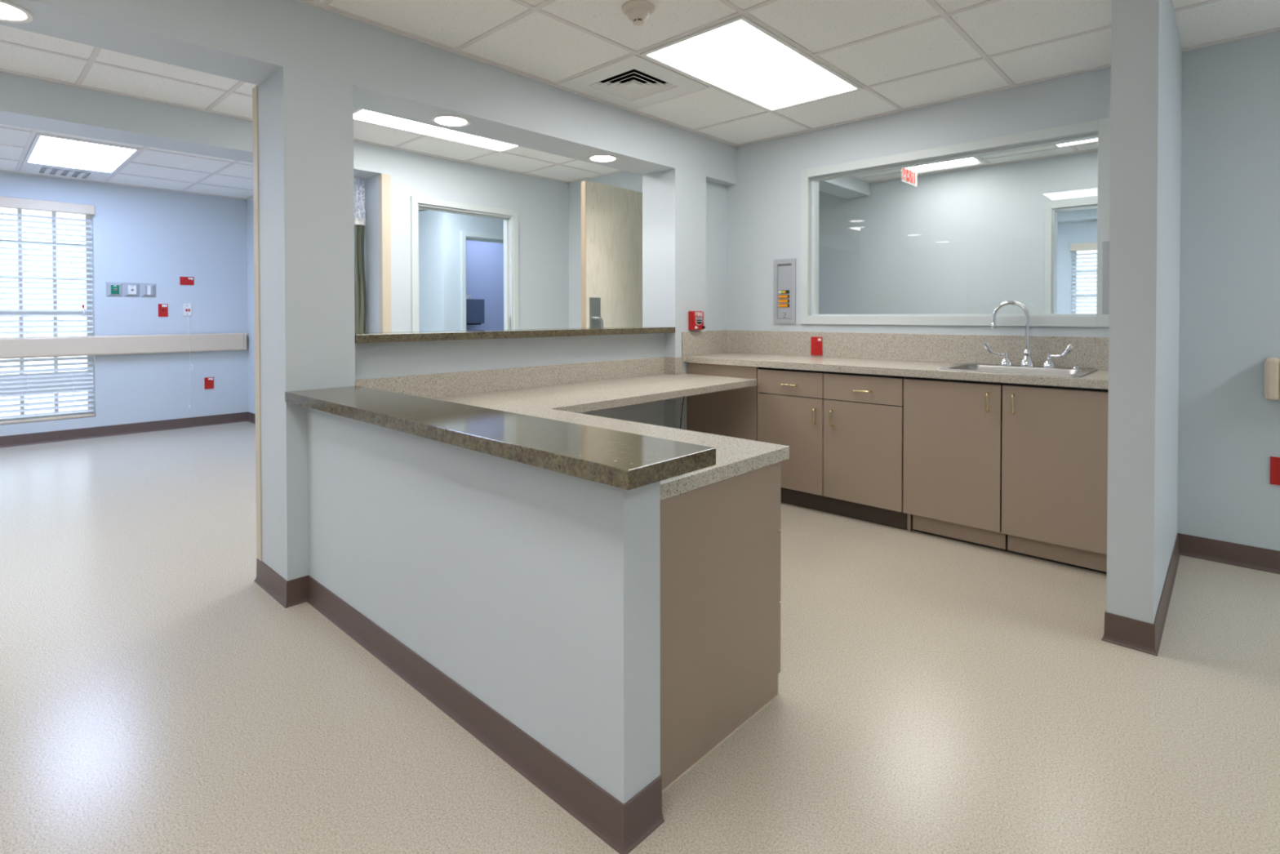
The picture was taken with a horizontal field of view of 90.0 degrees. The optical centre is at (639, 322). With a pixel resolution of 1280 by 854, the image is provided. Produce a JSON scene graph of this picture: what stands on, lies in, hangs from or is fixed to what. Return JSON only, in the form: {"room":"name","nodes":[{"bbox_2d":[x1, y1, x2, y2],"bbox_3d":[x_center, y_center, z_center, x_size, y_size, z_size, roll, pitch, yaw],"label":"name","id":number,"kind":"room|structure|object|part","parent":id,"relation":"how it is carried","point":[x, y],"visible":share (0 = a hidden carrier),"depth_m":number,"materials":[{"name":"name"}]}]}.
{"room":"hospital nurses station","nodes":[
{"label":"hospital nurses station","id":0,"kind":"room"},
{"bbox_2d":[0,171,248,435],"bbox_3d":[-6.445,-0.110,4.853,0.150,2.440,6.335,1,1,43],"label":"wall","id":1,"kind":"structure","parent":0,"point":[140,235],"depth_m":6.46,"materials":[{"name":"paint"}]},
{"bbox_2d":[0,208,94,421],"bbox_3d":[-5.636,-0.099,5.782,0.050,1.990,1.058,1,1,43],"label":"window","id":2,"kind":"structure","parent":1,"relation":"in","point":[19,211],"depth_m":5.97,"materials":[{"name":"white plastic"}]},
{"bbox_2d":[0,195,94,424],"bbox_3d":[-5.547,-0.108,5.701,0.100,1.999,1.068,1,1,43],"label":"window blind","id":3,"kind":"object","parent":2,"relation":"attached to","point":[29,384],"visible":0.96,"depth_m":5.85,"materials":[{"name":"beige plastic"}]},
{"bbox_3d":[-5.507,-0.073,5.745,0.002,1.900,0.002,1,1,43],"label":"ladder cord","id":4,"kind":"part","parent":3,"relation":"part of","materials":[{"name":"white fabric"}]},
{"bbox_3d":[-5.566,0.881,5.733,0.045,0.020,1.036,1,1,43],"label":"rail","id":5,"kind":"part","parent":3,"relation":"part of","materials":[{"name":"beige plastic"}]},
{"bbox_3d":[-5.297,-0.076,5.972,0.002,1.900,0.002,1,1,43],"label":"ladder cord","id":6,"kind":"part","parent":3,"relation":"part of","materials":[{"name":"white fabric"}]},
{"bbox_3d":[-5.241,-0.577,6.020,0.004,0.860,0.006,1,1,43],"label":"lift cord","id":7,"kind":"part","parent":3,"relation":"part of","materials":[{"name":"white plastic"}]},
{"bbox_2d":[106,281,123,297],"bbox_3d":[-5.074,-0.325,6.186,0.040,0.140,0.128,1,1,43],"label":"outlet","id":8,"kind":"object","parent":1,"relation":"attached to","point":[113,289],"visible":1,"depth_m":6.18,"materials":[{"name":"green plastic"}]},
{"bbox_2d":[0,333,246,359],"bbox_3d":[-6.379,0.233,4.766,0.070,0.185,6.090,1,1,43],"label":"rail","id":9,"kind":"object","parent":1,"relation":"attached to","point":[53,346],"visible":1,"depth_m":6.15,"materials":[{"name":"beige plastic"}]},
{"bbox_2d":[0,411,255,448],"bbox_3d":[-5.158,1.072,3.745,3.263,0.102,6.440,1,1,43],"label":"baseboard","id":10,"kind":"structure","parent":1,"relation":"attached to","point":[9,441],"depth_m":6.24,"materials":[{"name":"brown plastic"}]},
{"bbox_2d":[123,282,139,297],"bbox_3d":[-4.984,-0.326,6.282,0.040,0.140,0.128,1,1,43],"label":"outlet","id":11,"kind":"object","parent":1,"relation":"attached to","point":[130,289],"visible":1,"depth_m":6.27,"materials":[{"name":"white plastic"}]},
{"bbox_2d":[140,283,156,297],"bbox_3d":[-4.897,-0.327,6.380,0.034,0.140,0.128,1,1,43],"label":"bracket","id":12,"kind":"object","parent":1,"relation":"attached to","point":[147,290],"visible":1,"depth_m":6.37,"materials":[{"name":"grey metal"}]},
{"bbox_3d":[-4.889,-0.327,6.373,0.012,0.090,0.064,1,1,43],"label":"slide rail","id":13,"kind":"part","parent":12,"relation":"part of","materials":[{"name":"grey metal"}]},
{"bbox_3d":[-4.892,-0.327,6.375,0.004,0.090,0.028,1,1,43],"label":"slide plate","id":14,"kind":"part","parent":12,"relation":"part of","materials":[{"name":"white plastic"}]},
{"bbox_2d":[158,303,168,316],"bbox_3d":[-4.824,-0.129,6.476,0.013,0.130,0.080,1,1,43],"label":"outlet plate","id":15,"kind":"object","parent":1,"relation":"attached to","point":[162,308],"visible":1,"depth_m":6.47,"materials":[{"name":"red plastic"}]},
{"bbox_2d":[179,276,194,284],"bbox_3d":[-4.687,-0.436,6.623,0.010,0.084,0.120,1,1,43],"label":"outlet plate","id":16,"kind":"object","parent":1,"relation":"attached to","point":[183,280],"visible":1,"depth_m":6.62,"materials":[{"name":"red plastic"}]},
{"bbox_2d":[182,303,193,408],"bbox_3d":[-4.661,0.341,6.608,0.080,1.090,0.073,1,1,43],"label":"station","id":17,"kind":"object","parent":1,"relation":"attached to","point":[187,308],"visible":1,"depth_m":6.61,"materials":[{"name":"white plastic"}]},
{"bbox_3d":[-4.687,-0.139,6.625,0.012,0.130,0.073,1,1,43],"label":"plate","id":18,"kind":"part","parent":17,"relation":"part of","materials":[{"name":"white plastic"}]},
{"bbox_3d":[-4.657,0.385,6.609,0.070,0.919,0.008,1,1,43],"label":"cord","id":19,"kind":"part","parent":17,"relation":"part of","materials":[{"name":"white plastic"}]},
{"bbox_2d":[204,377,213,389],"bbox_3d":[-4.559,0.636,6.773,0.010,0.123,0.084,1,1,43],"label":"outlet plate","id":20,"kind":"object","parent":1,"relation":"attached to","point":[208,381],"visible":1,"depth_m":6.77,"materials":[{"name":"red plastic"}]},
{"bbox_2d":[0,71,382,178],"bbox_3d":[-4.172,-1.198,2.643,0.330,0.212,6.215,1,1,43],"label":"beam","id":21,"kind":"structure","parent":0,"point":[25,102],"depth_m":3.74,"materials":[{"name":"paint"}]},
{"bbox_2d":[353,176,365,332],"bbox_3d":[-2.198,-0.161,4.969,0.142,1.928,0.122,0,1,-20],"label":"privacy curtain","id":22,"kind":"object","parent":21,"relation":"hanging from","point":[359,223],"visible":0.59,"depth_m":4.94,"materials":[{"name":"grey fabric"}]},
{"bbox_2d":[246,176,376,413],"bbox_3d":[-3.128,-0.130,6.012,3.130,2.440,0.120,1,1,43],"label":"wall","id":23,"kind":"structure","parent":0,"point":[369,185],"depth_m":5.02,"materials":[{"name":"paint"}]},
{"bbox_2d":[0,0,736,186],"bbox_3d":[-1.272,-1.166,2.907,0.300,0.290,5.550,1,1,43],"label":"soffit","id":24,"kind":"structure","parent":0,"point":[390,73],"depth_m":2.83,"materials":[{"name":"paint"}]},
{"bbox_2d":[0,0,34,23],"bbox_3d":[-2.072,-1.005,2.048,0.196,0.007,0.196,1,1,43],"label":"recessed light","id":25,"kind":"object","parent":24,"relation":"in","point":[10,12],"visible":1,"depth_m":2.09,"materials":[{"name":"white plastic"}]},
{"bbox_2d":[430,115,471,127],"bbox_3d":[-0.959,-1.022,3.246,0.196,0.007,0.196,1,1,43],"label":"recessed light","id":26,"kind":"object","parent":24,"relation":"in","point":[449,121],"visible":1,"depth_m":3.24,"materials":[{"name":"white plastic"}]},
{"bbox_2d":[586,154,618,162],"bbox_3d":[-0.234,-1.033,4.026,0.196,0.007,0.196,1,1,43],"label":"recessed light","id":27,"kind":"object","parent":24,"relation":"in","point":[597,157],"visible":1,"depth_m":4.02,"materials":[{"name":"white plastic"}]},
{"bbox_2d":[418,208,503,331],"bbox_3d":[-2.212,-0.155,7.827,4.500,2.440,3.785,1,1,43],"label":"wall","id":28,"kind":"structure","parent":0,"point":[439,233],"depth_m":7.00,"materials":[{"name":"paint"}]},
{"bbox_2d":[461,231,503,330],"bbox_3d":[-1.669,0.030,7.430,0.156,2.080,0.990,1,1,43],"label":"door frame","id":29,"kind":"structure","parent":28,"relation":"in","point":[465,236],"depth_m":7.04,"materials":[{"name":"paint"}]},
{"bbox_2d":[374,146,568,332],"bbox_3d":[-1.313,-0.126,5.578,0.120,2.440,1.955,1,1,43],"label":"wall","id":30,"kind":"structure","parent":0,"point":[542,205],"depth_m":5.63,"materials":[{"name":"paint"}]},
{"bbox_2d":[378,173,391,332],"bbox_3d":[-1.932,-0.060,4.858,0.055,2.124,0.068,1,1,43],"label":"guard","id":31,"kind":"object","parent":30,"relation":"attached to","point":[384,191],"visible":0.55,"depth_m":4.83,"materials":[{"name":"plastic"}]},
{"bbox_2d":[410,195,519,331],"bbox_3d":[-1.481,0.051,5.399,0.156,2.090,1.010,1,1,43],"label":"door frame","id":32,"kind":"structure","parent":30,"relation":"in","point":[511,321],"depth_m":5.56,"materials":[{"name":"paint"}]},
{"bbox_3d":[-1.153,0.007,5.693,0.028,0.130,0.003,1,1,43],"label":"strike plate","id":33,"kind":"part","parent":32,"relation":"part of","materials":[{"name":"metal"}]},
{"bbox_2d":[306,407,660,804],"bbox_3d":[-0.655,0.730,2.047,1.805,0.820,0.120,1,1,43],"label":"wall","id":34,"kind":"structure","parent":0,"point":[535,590],"depth_m":1.66,"materials":[{"name":"paint"}]},
{"bbox_2d":[253,558,664,853],"bbox_3d":[-0.793,1.088,2.167,2.191,0.102,0.288,1,1,43],"label":"baseboard","id":35,"kind":"structure","parent":34,"relation":"attached to","point":[623,827],"depth_m":1.71,"materials":[{"name":"brown plastic"}]},
{"bbox_2d":[284,386,715,489],"bbox_3d":[-0.620,0.299,2.007,1.900,0.040,0.290,1,1,43],"label":"granite ledge","id":36,"kind":"object","parent":34,"relation":"on","point":[625,460],"visible":1,"depth_m":1.62,"materials":[{"name":"brown stone"}]},
{"bbox_2d":[466,240,503,330],"bbox_3d":[-2.221,-0.166,8.698,0.100,2.440,2.280,1,1,43],"label":"wall","id":37,"kind":"structure","parent":0,"point":[484,260],"depth_m":8.76,"materials":[{"name":"blue paint"}]},
{"bbox_2d":[466,294,484,324],"bbox_3d":[-2.230,-0.175,8.458,0.215,0.395,0.274,1,1,43],"label":"dispenser","id":38,"kind":"object","parent":37,"relation":"attached to","point":[475,308],"visible":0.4,"depth_m":8.39,"materials":[{"name":"blue plastic"}]},
{"bbox_2d":[466,323,481,324],"bbox_3d":[-2.237,0.012,8.470,0.150,0.019,0.220,1,1,43],"label":"tray","id":39,"kind":"object","parent":38,"relation":"on","point":[466,323],"depth_m":8.42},
{"bbox_2d":[355,181,726,426],"bbox_3d":[-0.391,0.040,3.934,0.212,2.150,2.870,1,1,43],"label":"wall","id":40,"kind":"structure","parent":0,"point":[383,359],"depth_m":3.74,"materials":[{"name":"paint"}]},
{"bbox_2d":[355,326,675,343],"bbox_3d":[-0.609,0.056,3.646,0.324,0.037,2.146,1,1,43],"label":"sill","id":41,"kind":"structure","parent":40,"relation":"on","point":[395,336],"depth_m":3.30,"materials":[{"name":"brown stone"}]},
{"bbox_2d":[355,356,682,398],"bbox_3d":[-0.501,0.299,3.595,0.112,0.116,2.212,1,1,43],"label":"backsplash","id":42,"kind":"structure","parent":40,"relation":"attached to","point":[460,383],"depth_m":3.48,"materials":[{"name":"laminate"}]},
{"bbox_2d":[0,421,1279,853],"bbox_3d":[0.027,1.161,4.156,12.800,0.100,14.300,1,1,43],"label":"floor","id":43,"kind":"structure","parent":0,"point":[938,695],"depth_m":1.89,"materials":[{"name":"tile"}]},
{"bbox_2d":[257,66,355,580],"bbox_3d":[-1.451,0.056,2.773,0.360,2.150,0.275,1,1,43],"label":"wall pier","id":44,"kind":"object","parent":43,"relation":"on","point":[305,120],"visible":0.79,"depth_m":2.63,"materials":[{"name":"paint"}]},
{"bbox_2d":[252,85,262,560],"bbox_3d":[-1.641,0.006,2.795,0.060,2.047,0.060,1,1,43],"label":"guard","id":45,"kind":"object","parent":44,"relation":"attached to","point":[255,91],"visible":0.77,"depth_m":2.77,"materials":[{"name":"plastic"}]},
{"bbox_2d":[660,462,781,792],"bbox_3d":[0.066,0.780,1.912,0.466,0.721,0.660,1,1,43],"label":"end panel","id":46,"kind":"object","parent":43,"relation":"on","point":[720,541],"visible":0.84,"depth_m":1.72,"materials":[{"name":"brown laminate"}]},
{"bbox_2d":[355,356,789,500],"bbox_3d":[0.126,0.327,2.980,1.868,0.156,2.318,1,1,43],"label":"countertop","id":47,"kind":"structure","parent":46,"relation":"on","point":[559,392],"depth_m":3.16,"materials":[{"name":"stone"}]},
{"bbox_2d":[680,396,684,429],"bbox_3d":[0.292,0.738,4.319,0.007,0.662,0.106,1,1,43],"label":"power cable","id":48,"kind":"object","parent":47,"relation":"hanging from","point":[683,397],"visible":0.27,"depth_m":4.30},
{"bbox_3d":[0.260,0.968,2.125,0.460,0.216,0.018,1,1,43],"label":"drawer","id":49,"kind":"part","parent":46,"relation":"part of","materials":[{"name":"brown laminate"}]},
{"bbox_3d":[0.260,0.746,2.122,0.460,0.216,0.018,1,1,43],"label":"drawer","id":50,"kind":"part","parent":46,"relation":"part of","materials":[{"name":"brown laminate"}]},
{"bbox_3d":[0.259,0.531,2.119,0.460,0.202,0.018,1,1,43],"label":"drawer","id":51,"kind":"part","parent":46,"relation":"part of","materials":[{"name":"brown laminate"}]},
{"bbox_2d":[687,362,757,440],"bbox_3d":[0.538,0.692,4.240,0.560,0.836,0.022,1,1,43],"label":"filler panel","id":52,"kind":"object","parent":43,"relation":"on","point":[733,413],"visible":0.33,"depth_m":4.20,"materials":[{"name":"brown laminate"}]},
{"bbox_2d":[757,367,906,529],"bbox_3d":[1.250,0.695,3.921,0.914,0.836,0.610,1,1,43],"label":"base cabinet","id":53,"kind":"object","parent":43,"relation":"on","point":[843,432],"visible":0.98,"depth_m":3.67,"materials":[{"name":"brown laminate"}]},
{"bbox_3d":[0.896,0.373,3.853,0.104,0.010,0.035,1,1,43],"label":"handle","id":54,"kind":"part","parent":53,"relation":"part of","materials":[{"name":"gold metal"}]},
{"bbox_3d":[0.907,0.724,3.884,0.442,0.563,0.019,1,1,43],"label":"door","id":55,"kind":"part","parent":53,"relation":"part of","materials":[{"name":"brown laminate"}]},
{"bbox_3d":[0.907,0.365,3.879,0.442,0.146,0.019,1,1,43],"label":"drawer","id":56,"kind":"part","parent":53,"relation":"part of","materials":[{"name":"brown laminate"}]},
{"bbox_3d":[1.018,0.545,3.741,0.010,0.096,0.035,1,1,43],"label":"handle","id":57,"kind":"part","parent":53,"relation":"part of","materials":[{"name":"gold metal"}]},
{"bbox_3d":[1.096,0.546,3.669,0.010,0.096,0.035,1,1,43],"label":"handle","id":58,"kind":"part","parent":53,"relation":"part of","materials":[{"name":"gold metal"}]},
{"bbox_3d":[1.228,0.377,3.543,0.104,0.010,0.035,1,1,43],"label":"handle","id":59,"kind":"part","parent":53,"relation":"part of","materials":[{"name":"gold metal"}]},
{"bbox_3d":[1.238,0.368,3.571,0.452,0.146,0.019,1,1,43],"label":"drawer","id":60,"kind":"part","parent":53,"relation":"part of","materials":[{"name":"brown laminate"}]},
{"bbox_3d":[1.238,0.728,3.576,0.452,0.563,0.019,1,1,43],"label":"door","id":61,"kind":"part","parent":53,"relation":"part of","materials":[{"name":"brown laminate"}]},
{"bbox_2d":[902,376,1108,573],"bbox_3d":[1.938,0.702,3.282,0.958,0.836,0.610,1,1,43],"label":"base cabinet","id":62,"kind":"object","parent":43,"relation":"on","point":[1020,468],"visible":0.92,"depth_m":3.07,"materials":[{"name":"brown laminate"}]},
{"bbox_2d":[681,329,1108,389],"bbox_3d":[1.368,0.172,3.814,2.530,0.208,0.655,1,1,43],"label":"countertop","id":63,"kind":"structure","parent":62,"relation":"on","point":[900,354],"depth_m":3.85,"materials":[{"name":"stone"}]},
{"bbox_2d":[810,337,822,355],"bbox_3d":[1.207,0.158,4.376,0.084,0.126,0.010,1,1,43],"label":"outlet plate","id":64,"kind":"object","parent":63,"relation":"attached to","point":[815,342],"visible":1,"depth_m":4.37,"materials":[{"name":"red plastic"}]},
{"bbox_2d":[935,363,1097,377],"bbox_3d":[1.948,0.312,3.321,0.640,0.185,0.526,1,1,43],"label":"sink","id":65,"kind":"object","parent":63,"relation":"in","point":[1075,371],"visible":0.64,"depth_m":3.37,"materials":[{"name":"metal"}]},
{"bbox_2d":[983,301,1072,368],"bbox_3d":[2.095,0.057,3.463,0.420,0.356,0.068,1,1,43],"label":"faucet","id":66,"kind":"object","parent":63,"relation":"on","point":[1027,360],"visible":1,"depth_m":3.46,"materials":[{"name":"silver metal"}]},
{"bbox_3d":[1.974,0.142,3.561,0.111,0.070,0.012,0,1,31],"label":"lever","id":67,"kind":"part","parent":66,"relation":"part of","materials":[{"name":"silver metal"}]},
{"bbox_3d":[2.021,0.197,3.534,0.062,0.073,0.062,1,1,43],"label":"handle","id":68,"kind":"part","parent":66,"relation":"part of","materials":[{"name":"silver metal"}]},
{"bbox_3d":[2.035,0.014,3.518,0.186,0.271,0.021,1,1,43],"label":"spout","id":69,"kind":"part","parent":66,"relation":"part of","materials":[{"name":"silver metal"}]},
{"bbox_3d":[2.096,0.189,3.464,0.068,0.092,0.068,1,1,43],"label":"spout","id":70,"kind":"part","parent":66,"relation":"part of","materials":[{"name":"silver metal"}]},
{"bbox_3d":[2.170,0.199,3.395,0.062,0.073,0.062,1,1,43],"label":"handle","id":71,"kind":"part","parent":66,"relation":"part of","materials":[{"name":"silver metal"}]},
{"bbox_3d":[2.201,0.145,3.350,0.012,0.070,0.111,-1,1,-35],"label":"lever","id":72,"kind":"part","parent":66,"relation":"part of","materials":[{"name":"silver metal"}]},
{"bbox_3d":[1.579,0.656,3.259,0.463,0.714,0.019,1,1,43],"label":"door","id":73,"kind":"part","parent":62,"relation":"part of","materials":[{"name":"brown laminate"}]},
{"bbox_3d":[1.691,0.385,3.114,0.010,0.096,0.035,1,1,43],"label":"handle","id":74,"kind":"part","parent":62,"relation":"part of","materials":[{"name":"gold metal"}]},
{"bbox_3d":[1.772,0.386,3.039,0.010,0.096,0.035,1,1,43],"label":"handle","id":75,"kind":"part","parent":62,"relation":"part of","materials":[{"name":"gold metal"}]},
{"bbox_3d":[1.924,0.660,2.938,0.466,0.714,0.019,1,1,43],"label":"door","id":76,"kind":"part","parent":62,"relation":"part of","materials":[{"name":"brown laminate"}]},
{"bbox_2d":[0,0,1279,198],"bbox_3d":[0.024,-1.389,4.122,12.800,0.120,14.300,1,1,43],"label":"ceiling","id":77,"kind":"structure","parent":0,"point":[537,44],"depth_m":3.12,"materials":[{"name":"tile"}]},
{"bbox_2d":[18,162,112,182],"bbox_3d":[-5.101,-1.335,5.692,0.555,0.016,0.580,1,1,43],"label":"ceiling vent","id":78,"kind":"object","parent":77,"relation":"in","point":[30,168],"visible":1,"depth_m":5.68,"materials":[{"name":"white plastic"}]},
{"bbox_2d":[23,133,141,173],"bbox_3d":[-4.451,-1.330,5.088,1.190,0.012,0.580,1,1,43],"label":"recessed light","id":79,"kind":"object","parent":77,"relation":"in","point":[49,150],"visible":1,"depth_m":5.03,"materials":[{"name":"white plastic"}]},
{"bbox_2d":[0,126,253,199],"bbox_3d":[-5.363,-1.312,3.748,2.920,0.011,6.215,1,1,43],"label":"grid","id":80,"kind":"object","parent":77,"relation":"attached to","point":[33,132],"visible":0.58,"depth_m":5.52,"materials":[{"name":"paint"}]},
{"bbox_2d":[0,40,625,182],"bbox_3d":[-2.830,-1.300,2.646,1.630,0.011,8.050,1,1,43],"label":"grid","id":81,"kind":"object","parent":77,"relation":"attached to","point":[96,51],"visible":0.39,"depth_m":3.71,"materials":[{"name":"paint"}]},
{"bbox_2d":[353,108,520,152],"bbox_3d":[-1.279,-1.324,4.337,0.580,0.012,1.210,1,1,43],"label":"recessed light","id":82,"kind":"object","parent":77,"relation":"in","point":[361,115],"visible":0.24,"depth_m":4.41,"materials":[{"name":"white plastic"}]},
{"bbox_2d":[557,54,708,110],"bbox_3d":[-0.037,-1.372,3.544,0.586,0.118,0.594,1,1,43],"label":"ceiling vent","id":83,"kind":"object","parent":77,"relation":"in","point":[634,82],"visible":0.96,"depth_m":3.56,"materials":[{"name":"white plastic"}]},
{"bbox_3d":[-0.038,-1.319,3.546,0.068,0.012,0.068,1,1,43],"label":"plate","id":84,"kind":"part","parent":83,"relation":"part of","materials":[{"name":"white plastic"}]},
{"bbox_2d":[621,0,654,26],"bbox_3d":[-0.007,-1.276,2.658,0.140,0.067,0.140,1,1,43],"label":"smoke detector","id":85,"kind":"object","parent":77,"relation":"attached to","point":[637,11],"visible":1,"depth_m":2.62,"materials":[{"name":"beige plastic"}]},
{"bbox_3d":[-0.007,-1.298,2.658,0.140,0.022,0.140,1,1,43],"label":"plate","id":86,"kind":"part","parent":85,"relation":"part of","materials":[{"name":"beige plastic"}]},
{"bbox_2d":[640,14,862,111],"bbox_3d":[0.625,-1.313,3.352,0.594,0.012,1.198,1,1,43],"label":"recessed light","id":87,"kind":"object","parent":77,"relation":"in","point":[737,56],"visible":1,"depth_m":3.26,"materials":[{"name":"white plastic"}]},
{"bbox_2d":[296,0,1279,146],"bbox_3d":[0.283,-1.266,-0.247,6.270,0.011,8.050,1,1,43],"label":"grid","id":88,"kind":"object","parent":77,"relation":"attached to","point":[324,5],"visible":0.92,"depth_m":3.04,"materials":[{"name":"paint"}]},
{"bbox_2d":[901,166,916,186],"bbox_3d":[2.116,-1.216,5.031,0.040,0.245,0.307,1,1,43],"label":"exit sign","id":89,"kind":"object","parent":77,"relation":"hanging from","point":[913,167],"visible":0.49,"depth_m":5.05,"materials":[{"name":"white plastic"}]},
{"bbox_2d":[902,156,982,171],"bbox_3d":[2.195,-1.337,5.034,0.590,0.012,1.190,1,1,43],"label":"recessed light","id":90,"kind":"object","parent":77,"relation":"in","point":[971,159],"visible":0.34,"depth_m":5.39,"materials":[{"name":"white plastic"}]},
{"bbox_2d":[851,142,1097,183],"bbox_3d":[3.115,-1.326,4.063,4.190,0.011,1.880,1,1,43],"label":"grid","id":91,"kind":"object","parent":77,"relation":"attached to","point":[1073,148],"visible":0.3,"depth_m":5.32,"materials":[{"name":"paint"}]},
{"bbox_2d":[1053,137,1097,148],"bbox_3d":[2.978,-1.328,4.238,0.590,0.012,1.190,1,1,43],"label":"recessed light","id":92,"kind":"object","parent":77,"relation":"in","point":[1093,140],"visible":0.17,"depth_m":4.75,"materials":[{"name":"white plastic"}]},
{"bbox_2d":[642,168,706,430],"bbox_3d":[0.246,0.031,4.554,0.300,2.150,0.345,1,1,43],"label":"wall","id":93,"kind":"structure","parent":0,"point":[674,200],"depth_m":4.41,"materials":[{"name":"paint"}]},
{"bbox_2d":[688,311,705,329],"bbox_3d":[0.403,-0.017,4.456,0.064,0.132,0.140,1,1,43],"label":"alarm pull station","id":94,"kind":"object","parent":93,"relation":"attached to","point":[695,318],"visible":1,"depth_m":4.42,"materials":[{"name":"red plastic"}]},
{"bbox_2d":[568,31,1279,551],"bbox_3d":[2.359,-0.102,3.418,8.200,2.440,0.120,1,1,43],"label":"wall","id":95,"kind":"structure","parent":0,"point":[1228,433],"depth_m":3.05,"materials":[{"name":"paint"}]},
{"bbox_2d":[581,180,642,328],"bbox_3d":[-0.079,0.027,4.974,0.104,2.123,0.912,1,1,43],"label":"door","id":96,"kind":"structure","parent":95,"relation":"in","point":[611,216],"depth_m":4.83,"materials":[{"name":"brown wood"}]},
{"bbox_3d":[-0.330,-0.022,4.710,0.002,0.332,0.110,1,1,43],"label":"pull plate","id":97,"kind":"part","parent":96,"relation":"part of","materials":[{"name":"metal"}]},
{"bbox_3d":[-0.308,0.044,4.694,0.058,0.183,0.067,1,1,43],"label":"pull handle","id":98,"kind":"part","parent":96,"relation":"part of","materials":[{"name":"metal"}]},
{"bbox_2d":[773,257,795,324],"bbox_3d":[1.029,-0.225,4.558,0.174,0.460,0.017,1,1,43],"label":"panel","id":99,"kind":"object","parent":95,"relation":"attached to","point":[784,269],"visible":1,"depth_m":4.55,"materials":[{"name":"grey metal"}]},
{"bbox_3d":[1.030,-0.219,4.558,0.107,0.371,0.004,1,1,43],"label":"plate","id":100,"kind":"part","parent":99,"relation":"part of","materials":[{"name":"grey metal"}]},
{"bbox_2d":[681,329,1108,370],"bbox_3d":[1.368,0.170,3.814,2.530,0.204,0.655,1,1,43],"label":"backsplash","id":101,"kind":"structure","parent":95,"relation":"attached to","point":[1092,353],"depth_m":3.97,"materials":[{"name":"stone"}]},
{"bbox_2d":[800,117,1111,327],"bbox_3d":[1.800,-0.521,3.906,1.752,1.069,0.118,1,1,43],"label":"window","id":102,"kind":"structure","parent":95,"relation":"in","point":[1102,126],"depth_m":3.78,"materials":[{"name":"paint"}]},
{"bbox_2d":[1101,533,1279,656],"bbox_3d":[3.486,1.092,1.443,3.841,0.102,1.263,1,1,43],"label":"baseboard","id":103,"kind":"structure","parent":95,"relation":"attached to","point":[1126,632],"depth_m":2.87,"materials":[{"name":"brown plastic"}]},
{"bbox_2d":[1263,357,1279,399],"bbox_3d":[4.008,0.261,1.746,3.302,0.185,0.092,1,1,43],"label":"rail","id":104,"kind":"object","parent":95,"relation":"attached to","point":[1272,365],"visible":1,"depth_m":2.82,"materials":[{"name":"beige plastic"}]},
{"bbox_2d":[1270,456,1279,484],"bbox_3d":[2.873,0.664,2.861,0.080,0.125,0.010,1,1,43],"label":"outlet plate","id":105,"kind":"object","parent":95,"relation":"attached to","point":[1274,461],"visible":1,"depth_m":2.88,"materials":[{"name":"red plastic"}]},
{"bbox_2d":[818,151,1097,314],"bbox_3d":[3.058,-0.113,4.215,8.260,2.440,2.000,1,1,43],"label":"wall","id":106,"kind":"structure","parent":0,"point":[970,241],"depth_m":5.71,"materials":[{"name":"paint"}]},
{"bbox_2d":[1044,197,1097,314],"bbox_3d":[3.706,0.064,4.899,1.030,2.065,0.156,1,1,43],"label":"door frame","id":107,"kind":"structure","parent":106,"relation":"in","point":[1051,209],"depth_m":5.16,"materials":[{"name":"paint"}]},
{"bbox_2d":[1057,208,1097,314],"bbox_3d":[4.907,-0.143,6.306,4.800,2.440,3.580,1,1,43],"label":"wall","id":108,"kind":"structure","parent":0,"point":[1079,226],"depth_m":8.07,"materials":[{"name":"paint"}]},
{"bbox_2d":[1071,251,1097,313],"bbox_3d":[5.929,-0.333,7.749,1.170,1.280,0.050,1,1,43],"label":"window","id":109,"kind":"structure","parent":108,"relation":"in","point":[1073,252],"depth_m":8.11,"materials":[{"name":"white plastic"}]},
{"bbox_2d":[1069,242,1097,311],"bbox_3d":[5.848,-0.343,7.660,1.180,1.289,0.100,1,1,43],"label":"window blind","id":110,"kind":"object","parent":109,"relation":"attached to","point":[1088,246],"visible":0.21,"depth_m":7.96,"materials":[{"name":"beige plastic"}]},
{"bbox_3d":[5.551,-0.310,7.937,0.002,1.190,0.002,1,1,43],"label":"ladder cord","id":111,"kind":"part","parent":110,"relation":"part of","materials":[{"name":"white fabric"}]},
{"bbox_2d":[1106,0,1182,623],"bbox_3d":[2.139,-0.092,2.686,0.131,2.440,1.250,1,1,43],"label":"wall","id":112,"kind":"structure","parent":0,"point":[1146,49],"depth_m":2.24,"materials":[{"name":"paint"}]},
{"bbox_2d":[1101,240,1109,314],"bbox_3d":[2.139,-0.199,2.854,0.100,0.320,0.264,1,1,43],"label":"soap dispenser","id":113,"kind":"object","parent":112,"relation":"attached to","point":[1105,244],"visible":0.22,"depth_m":2.79,"materials":[{"name":"grey metal"}]}
]}

